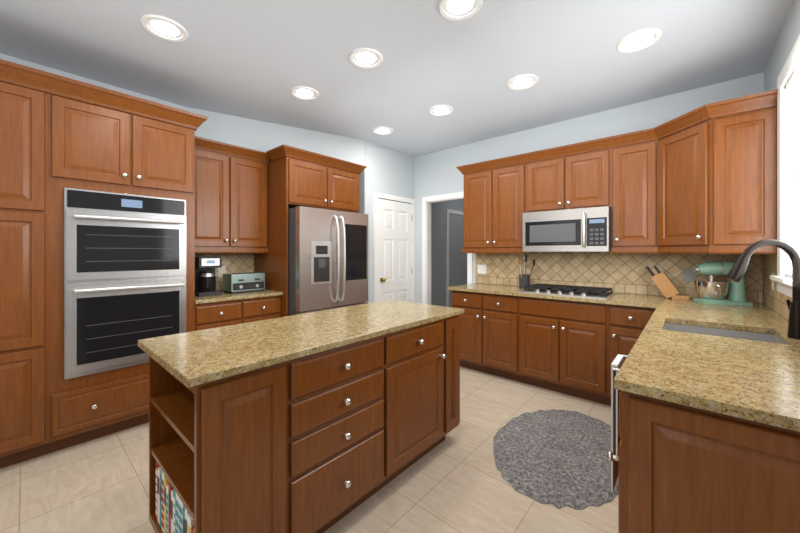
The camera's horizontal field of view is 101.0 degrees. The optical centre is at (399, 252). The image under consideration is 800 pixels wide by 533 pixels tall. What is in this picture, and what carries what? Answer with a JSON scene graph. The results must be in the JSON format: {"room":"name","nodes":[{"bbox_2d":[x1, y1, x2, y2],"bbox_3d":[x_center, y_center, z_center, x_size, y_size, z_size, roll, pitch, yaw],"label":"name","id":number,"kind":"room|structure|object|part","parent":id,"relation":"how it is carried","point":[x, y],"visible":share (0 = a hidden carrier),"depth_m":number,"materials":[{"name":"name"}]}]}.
{"room":"kitchen","nodes":[
{"label":"kitchen","id":0,"kind":"room"},
{"bbox_2d":[0,53,218,290],"bbox_3d":[-2.355,-0.050,3.001,0.100,2.740,6.300,0,0,41],"label":"wall","id":1,"kind":"structure","parent":0,"point":[65,74],"depth_m":2.69,"materials":[{"name":"grey paint"}]},
{"bbox_2d":[195,253,253,289],"bbox_3d":[-1.904,0.180,3.430,0.008,0.438,0.778,0,0,41],"label":"backsplash","id":2,"kind":"structure","parent":1,"relation":"attached to","point":[238,262],"depth_m":3.54,"materials":[{"name":"beige tile"}]},
{"bbox_2d":[218,266,225,276],"bbox_3d":[-1.867,0.203,3.461,0.006,0.115,0.075,0,0,41],"label":"electrical outlet","id":3,"kind":"object","parent":2,"relation":"attached to","point":[221,271],"visible":0.86,"depth_m":3.46,"materials":[{"name":"beige plastic"}]},
{"bbox_2d":[195,136,268,252],"bbox_3d":[-1.763,-0.512,3.306,0.383,1.048,0.778,0,0,41],"label":"upper cabinet","id":4,"kind":"object","parent":1,"relation":"attached to","point":[230,198],"visible":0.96,"depth_m":3.22,"materials":[{"name":"brown wood"}]},
{"bbox_2d":[187,107,363,165],"bbox_3d":[-1.268,-1.232,3.708,0.597,0.374,1.798,0,0,41],"label":"wall","id":5,"kind":"structure","parent":0,"point":[261,136],"depth_m":3.62,"materials":[{"name":"grey paint"}]},
{"bbox_2d":[0,366,617,532],"bbox_3d":[0.293,1.350,2.804,4.340,0.060,9.500,0,0,41],"label":"floor","id":6,"kind":"structure","parent":0,"point":[454,481],"depth_m":1.83,"materials":[{"name":"tile"}]},
{"bbox_2d":[0,59,51,468],"bbox_3d":[-2.674,0.100,2.076,0.638,2.440,0.610,0,0,41],"label":"tall cabinet","id":7,"kind":"object","parent":6,"relation":"on","point":[25,92],"depth_m":2.03,"materials":[{"name":"brown wood"}]},
{"bbox_2d":[52,75,199,451],"bbox_3d":[-2.199,0.100,2.617,0.638,2.440,0.830,0,0,41],"label":"tall cabinet","id":8,"kind":"object","parent":6,"relation":"on","point":[58,134],"depth_m":2.31,"materials":[{"name":"brown wood"}]},
{"bbox_2d":[64,188,185,379],"bbox_3d":[-1.929,0.205,2.383,0.114,1.250,0.690,0,0,41],"label":"double oven","id":9,"kind":"object","parent":8,"relation":"in","point":[124,273],"visible":0.94,"depth_m":2.33,"materials":[{"name":"silver metal"}]},
{"bbox_2d":[195,295,280,330],"bbox_3d":[-1.661,0.875,3.216,0.655,0.889,0.778,0,0,41],"label":"base cabinet","id":10,"kind":"object","parent":6,"relation":"on","point":[220,314],"visible":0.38,"depth_m":2.98,"materials":[{"name":"brown wood"}]},
{"bbox_2d":[195,289,282,303],"bbox_3d":[-1.664,0.415,3.219,0.628,0.030,0.778,0,0,41],"label":"countertop","id":11,"kind":"structure","parent":10,"relation":"on","point":[224,296],"depth_m":3.04,"materials":[{"name":"stone"}]},
{"bbox_2d":[195,257,221,296],"bbox_3d":[-1.803,0.222,3.075,0.271,0.355,0.190,0,0,41],"label":"coffee maker","id":12,"kind":"object","parent":11,"relation":"on","point":[205,279],"visible":0.94,"depth_m":3.01,"materials":[{"name":"black plastic"}]},
{"bbox_2d":[223,272,264,293],"bbox_3d":[-1.564,0.305,3.324,0.232,0.187,0.330,0,0,41],"label":"toaster","id":13,"kind":"object","parent":11,"relation":"on","point":[234,283],"visible":1,"depth_m":3.24,"materials":[{"name":"green metal"}]},
{"bbox_2d":[149,315,459,532],"bbox_3d":[-0.346,0.875,1.911,0.707,0.889,1.665,0,0,41],"label":"kitchen island","id":14,"kind":"object","parent":6,"relation":"on","point":[322,442],"visible":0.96,"depth_m":1.44,"materials":[{"name":"brown wood"}]},
{"bbox_2d":[156,461,193,532],"bbox_3d":[-0.820,1.053,1.368,0.542,0.262,0.201,0,0,41],"label":"books","id":15,"kind":"object","parent":14,"relation":"in","point":[173,515],"visible":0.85,"depth_m":1.33,"materials":[{"name":"multicoloured paper"}]},
{"bbox_2d":[138,300,463,387],"bbox_3d":[-0.371,0.415,1.910,0.700,0.030,1.700,0,0,41],"label":"island countertop","id":16,"kind":"structure","parent":14,"relation":"on","point":[192,358],"depth_m":1.54,"materials":[{"name":"stone"}]},
{"bbox_2d":[254,144,366,316],"bbox_3d":[-1.046,0.142,3.834,0.763,2.356,1.090,0,0,41],"label":"tall cabinet","id":17,"kind":"object","parent":6,"relation":"on","point":[296,177],"visible":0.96,"depth_m":3.44,"materials":[{"name":"brown wood"}]},
{"bbox_2d":[288,206,367,315],"bbox_3d":[-0.956,0.440,3.755,0.946,1.760,0.900,0,0,41],"label":"fridge","id":18,"kind":"object","parent":6,"relation":"on","point":[327,259],"visible":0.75,"depth_m":3.38,"materials":[{"name":"grey metal"}]},
{"bbox_2d":[452,290,519,381],"bbox_3d":[1.082,0.875,3.761,0.780,0.888,0.618,0,0,41],"label":"base cabinet","id":19,"kind":"object","parent":6,"relation":"on","point":[489,323],"depth_m":3.48,"materials":[{"name":"brown wood"}]},
{"bbox_2d":[493,409,617,508],"bbox_3d":[1.097,1.306,2.237,0.835,0.021,1.236,0,0,41],"label":"rug","id":20,"kind":"object","parent":6,"relation":"on","point":[557,458],"visible":0.77,"depth_m":2.09,"materials":[{"name":"grey carpet"}]},
{"bbox_2d":[520,296,607,404],"bbox_3d":[1.660,0.875,3.253,0.760,0.888,0.618,0,0,41],"label":"base cabinet","id":21,"kind":"object","parent":6,"relation":"on","point":[574,348],"depth_m":2.99,"materials":[{"name":"brown wood"}]},
{"bbox_2d":[448,283,799,431],"bbox_3d":[1.054,0.415,2.444,2.518,0.030,2.613,0,0,41],"label":"countertop","id":22,"kind":"structure","parent":21,"relation":"on","point":[756,381],"depth_m":1.22,"materials":[{"name":"stone"}]},
{"bbox_2d":[517,254,534,288],"bbox_3d":[1.363,0.212,3.626,0.181,0.374,0.212,0,0,41],"label":"utensil crock","id":23,"kind":"object","parent":22,"relation":"on","point":[524,279],"visible":0.92,"depth_m":3.60,"materials":[{"name":"grey ceramic"}]},
{"bbox_2d":[518,283,616,298],"bbox_3d":[1.628,0.372,3.232,0.760,0.054,0.515,0,0,41],"label":"cooktop","id":24,"kind":"object","parent":22,"relation":"in","point":[579,291],"visible":1,"depth_m":3.13,"materials":[{"name":"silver metal"}]},
{"bbox_2d":[646,266,688,299],"bbox_3d":[2.315,0.260,2.864,0.292,0.278,0.110,0,0,41],"label":"knife block","id":25,"kind":"object","parent":22,"relation":"on","point":[666,286],"visible":1,"depth_m":2.83,"materials":[{"name":"brown wood"}]},
{"bbox_2d":[694,261,752,305],"bbox_3d":[2.494,0.233,2.558,0.326,0.333,0.281,0,0,41],"label":"stand mixer","id":26,"kind":"object","parent":22,"relation":"on","point":[711,290],"visible":0.96,"depth_m":2.53,"materials":[{"name":"green metal"}]},
{"bbox_2d":[664,323,782,343],"bbox_3d":[1.653,0.526,1.715,0.448,0.188,0.408,0,0,41],"label":"sink","id":27,"kind":"object","parent":22,"relation":"in","point":[728,333],"visible":0.02,"depth_m":1.84,"materials":[{"name":"silver metal"}]},
{"bbox_2d":[727,239,799,338],"bbox_3d":[1.732,0.169,1.563,0.274,0.459,0.249,0,0,41],"label":"faucet","id":28,"kind":"object","parent":22,"relation":"on","point":[737,270],"visible":1,"depth_m":1.53,"materials":[{"name":"brown metal"}]},
{"bbox_2d":[608,304,655,405],"bbox_3d":[2.062,0.875,2.900,0.310,0.888,0.618,0,0,41],"label":"base cabinet","id":29,"kind":"object","parent":6,"relation":"on","point":[626,324],"depth_m":2.70,"materials":[{"name":"brown wood"}]},
{"bbox_2d":[611,390,799,532],"bbox_3d":[1.086,0.875,1.037,0.613,0.888,0.510,0,0,41],"label":"base cabinet","id":30,"kind":"object","parent":6,"relation":"on","point":[685,469],"depth_m":0.92,"materials":[{"name":"brown wood"}]},
{"bbox_2d":[611,354,626,491],"bbox_3d":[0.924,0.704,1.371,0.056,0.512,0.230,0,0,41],"label":"dishwasher","id":31,"kind":"object","parent":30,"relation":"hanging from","point":[617,363],"visible":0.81,"depth_m":1.32,"materials":[{"name":"silver metal"}]},
{"bbox_2d":[359,140,413,302],"bbox_3d":[-0.343,-0.050,4.761,0.600,2.740,1.000,0,0,41],"label":"wall","id":32,"kind":"structure","parent":0,"point":[388,171],"depth_m":4.36,"materials":[{"name":"grey paint"}]},
{"bbox_2d":[374,192,414,302],"bbox_3d":[-0.046,0.268,4.599,0.109,2.105,0.840,0,0,41],"label":"door","id":33,"kind":"structure","parent":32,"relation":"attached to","point":[377,195],"depth_m":4.59,"materials":[{"name":"white wood"}]},
{"bbox_3d":[-0.043,0.301,4.603,0.109,2.022,0.716,0,0,41],"label":"closet door","id":34,"kind":"part","parent":33,"relation":"part of","materials":[{"name":"white wood"}]},
{"bbox_2d":[0,0,793,156],"bbox_3d":[0.293,-1.450,2.804,4.340,0.060,9.500,0,0,41],"label":"ceiling","id":35,"kind":"structure","parent":0,"point":[255,59],"depth_m":2.38,"materials":[{"name":"white paint"}]},
{"bbox_2d":[140,14,188,41],"bbox_3d":[-1.489,-1.413,2.093,0.251,0.011,0.251,0,0,41],"label":"recessed light","id":36,"kind":"object","parent":35,"relation":"in","point":[165,28],"visible":0.98,"depth_m":2.08,"materials":[{"name":"white"}]},
{"bbox_2d":[290,86,318,99],"bbox_3d":[-0.849,-1.413,2.942,0.251,0.011,0.251,0,0,41],"label":"recessed light","id":37,"kind":"object","parent":35,"relation":"in","point":[304,93],"visible":0.96,"depth_m":2.92,"materials":[{"name":"white"}]},
{"bbox_2d":[349,48,382,68],"bbox_3d":[-0.248,-1.413,2.414,0.251,0.011,0.251,0,0,41],"label":"recessed light","id":38,"kind":"object","parent":35,"relation":"in","point":[365,58],"visible":0.98,"depth_m":2.40,"materials":[{"name":"white"}]},
{"bbox_2d":[372,126,393,134],"bbox_3d":[-0.199,-1.413,3.849,0.251,0.011,0.251,0,0,41],"label":"recessed light","id":39,"kind":"object","parent":35,"relation":"in","point":[382,131],"visible":0.94,"depth_m":3.84,"materials":[{"name":"white"}]},
{"bbox_2d":[429,105,453,115],"bbox_3d":[0.410,-1.413,3.300,0.251,0.011,0.251,0,0,41],"label":"recessed light","id":40,"kind":"object","parent":35,"relation":"in","point":[440,110],"visible":0.98,"depth_m":3.29,"materials":[{"name":"white"}]},
{"bbox_2d":[438,0,481,20],"bbox_3d":[0.345,-1.413,1.893,0.251,0.011,0.251,0,0,41],"label":"recessed light","id":41,"kind":"object","parent":35,"relation":"in","point":[459,6],"visible":0.98,"depth_m":1.92,"materials":[{"name":"white"}]},
{"bbox_2d":[507,74,537,89],"bbox_3d":[1.020,-1.413,2.752,0.251,0.011,0.251,0,0,41],"label":"recessed light","id":42,"kind":"object","parent":35,"relation":"in","point":[522,81],"visible":0.94,"depth_m":2.73,"materials":[{"name":"white"}]},
{"bbox_2d":[616,28,661,52],"bbox_3d":[1.600,-1.413,2.215,0.251,0.011,0.251,0,0,41],"label":"recessed light","id":43,"kind":"object","parent":35,"relation":"in","point":[639,40],"visible":1,"depth_m":2.21,"materials":[{"name":"white"}]},
{"bbox_2d":[431,199,466,306],"bbox_3d":[1.076,-0.050,6.376,0.100,2.740,3.100,0,0,41],"label":"wall","id":44,"kind":"structure","parent":0,"point":[457,267],"depth_m":6.00,"materials":[{"name":"grey paint"}]},
{"bbox_2d":[446,209,463,306],"bbox_3d":[1.153,0.265,6.375,0.015,2.110,0.910,0,0,41],"label":"door frame","id":45,"kind":"structure","parent":44,"relation":"attached to","point":[448,211],"depth_m":6.04,"materials":[{"name":"white wood"}]},
{"bbox_2d":[414,72,763,303],"bbox_3d":[1.349,-0.050,4.006,4.340,2.740,0.100,0,0,41],"label":"wall","id":46,"kind":"structure","parent":0,"point":[438,173],"depth_m":3.63,"materials":[{"name":"grey paint"}]},
{"bbox_2d":[422,192,472,304],"bbox_3d":[0.667,0.260,4.593,0.820,2.120,0.118,0,0,41],"label":"door frame","id":47,"kind":"structure","parent":46,"relation":"attached to","point":[429,200],"depth_m":4.78,"materials":[{"name":"white wood"}]},
{"bbox_2d":[460,153,527,248],"bbox_3d":[1.157,-0.538,3.880,0.755,0.996,0.338,0,0,41],"label":"upper cabinet","id":48,"kind":"object","parent":46,"relation":"attached to","point":[496,190],"depth_m":3.72,"materials":[{"name":"brown wood"}]},
{"bbox_2d":[528,137,611,212],"bbox_3d":[1.731,-0.725,3.375,0.775,0.621,0.338,0,0,41],"label":"upper cabinet","id":49,"kind":"object","parent":46,"relation":"attached to","point":[577,176],"depth_m":3.21,"materials":[{"name":"brown wood"}]},
{"bbox_2d":[523,206,610,251],"bbox_3d":[1.682,-0.206,3.320,0.767,0.403,0.468,0,0,41],"label":"microwave","id":50,"kind":"object","parent":49,"relation":"attached to","point":[580,230],"visible":0.98,"depth_m":3.15,"materials":[{"name":"grey metal"}]},
{"bbox_2d":[475,252,761,302],"bbox_3d":[1.917,0.180,3.433,2.509,0.438,0.008,0,0,41],"label":"backsplash","id":51,"kind":"structure","parent":46,"relation":"attached to","point":[628,273],"depth_m":3.28,"materials":[{"name":"beige tile"}]},
{"bbox_2d":[478,265,485,273],"bbox_3d":[1.041,0.217,4.192,0.120,0.115,0.006,0,0,41],"label":"outlet","id":52,"kind":"object","parent":51,"relation":"attached to","point":[481,269],"visible":1,"depth_m":4.19,"materials":[{"name":"white plastic"}]},
{"bbox_2d":[684,269,694,281],"bbox_3d":[2.530,0.203,2.884,0.075,0.115,0.006,0,0,41],"label":"electrical outlet","id":53,"kind":"object","parent":51,"relation":"attached to","point":[689,275],"visible":0.91,"depth_m":2.88,"materials":[{"name":"grey"}]},
{"bbox_2d":[611,129,651,248],"bbox_3d":[2.150,-0.538,3.007,0.340,0.996,0.338,0,0,41],"label":"upper cabinet","id":54,"kind":"object","parent":46,"relation":"attached to","point":[631,211],"depth_m":2.89,"materials":[{"name":"brown wood"}]},
{"bbox_2d":[652,102,715,248],"bbox_3d":[2.297,-0.538,2.672,0.324,0.996,0.648,0,0,41],"label":"upper cabinet","id":55,"kind":"object","parent":46,"relation":"attached to","point":[702,179],"depth_m":2.52,"materials":[{"name":"brown wood"}]},
{"bbox_2d":[764,0,799,277],"bbox_3d":[0.830,-0.050,0.203,0.100,2.740,6.300,0,0,41],"label":"wall","id":56,"kind":"structure","parent":0,"point":[787,37],"depth_m":2.06,"materials":[{"name":"grey paint"}]},
{"bbox_2d":[716,89,777,248],"bbox_3d":[2.537,-0.538,2.461,0.314,0.996,0.648,0,0,41],"label":"upper cabinet","id":57,"kind":"object","parent":56,"relation":"attached to","point":[746,126],"depth_m":2.22,"materials":[{"name":"brown wood"}]},
{"bbox_2d":[763,254,791,319],"bbox_3d":[1.999,0.180,1.618,0.008,0.438,2.609,0,0,41],"label":"backsplash","id":58,"kind":"structure","parent":56,"relation":"attached to","point":[775,300],"depth_m":2.29,"materials":[{"name":"beige tile"}]},
{"bbox_2d":[771,273,773,289],"bbox_3d":[2.563,0.203,2.271,0.006,0.115,0.075,0,0,41],"label":"electrical outlet","id":59,"kind":"object","parent":58,"relation":"attached to","point":[772,284],"visible":0.79,"depth_m":2.26,"materials":[{"name":"beige plastic"}]},
{"bbox_2d":[770,35,799,297],"bbox_3d":[1.849,-0.430,1.430,0.110,1.360,1.810,0,0,41],"label":"window","id":60,"kind":"structure","parent":56,"relation":"in","point":[798,169],"depth_m":2.00,"materials":[{"name":"white"}]}
]}

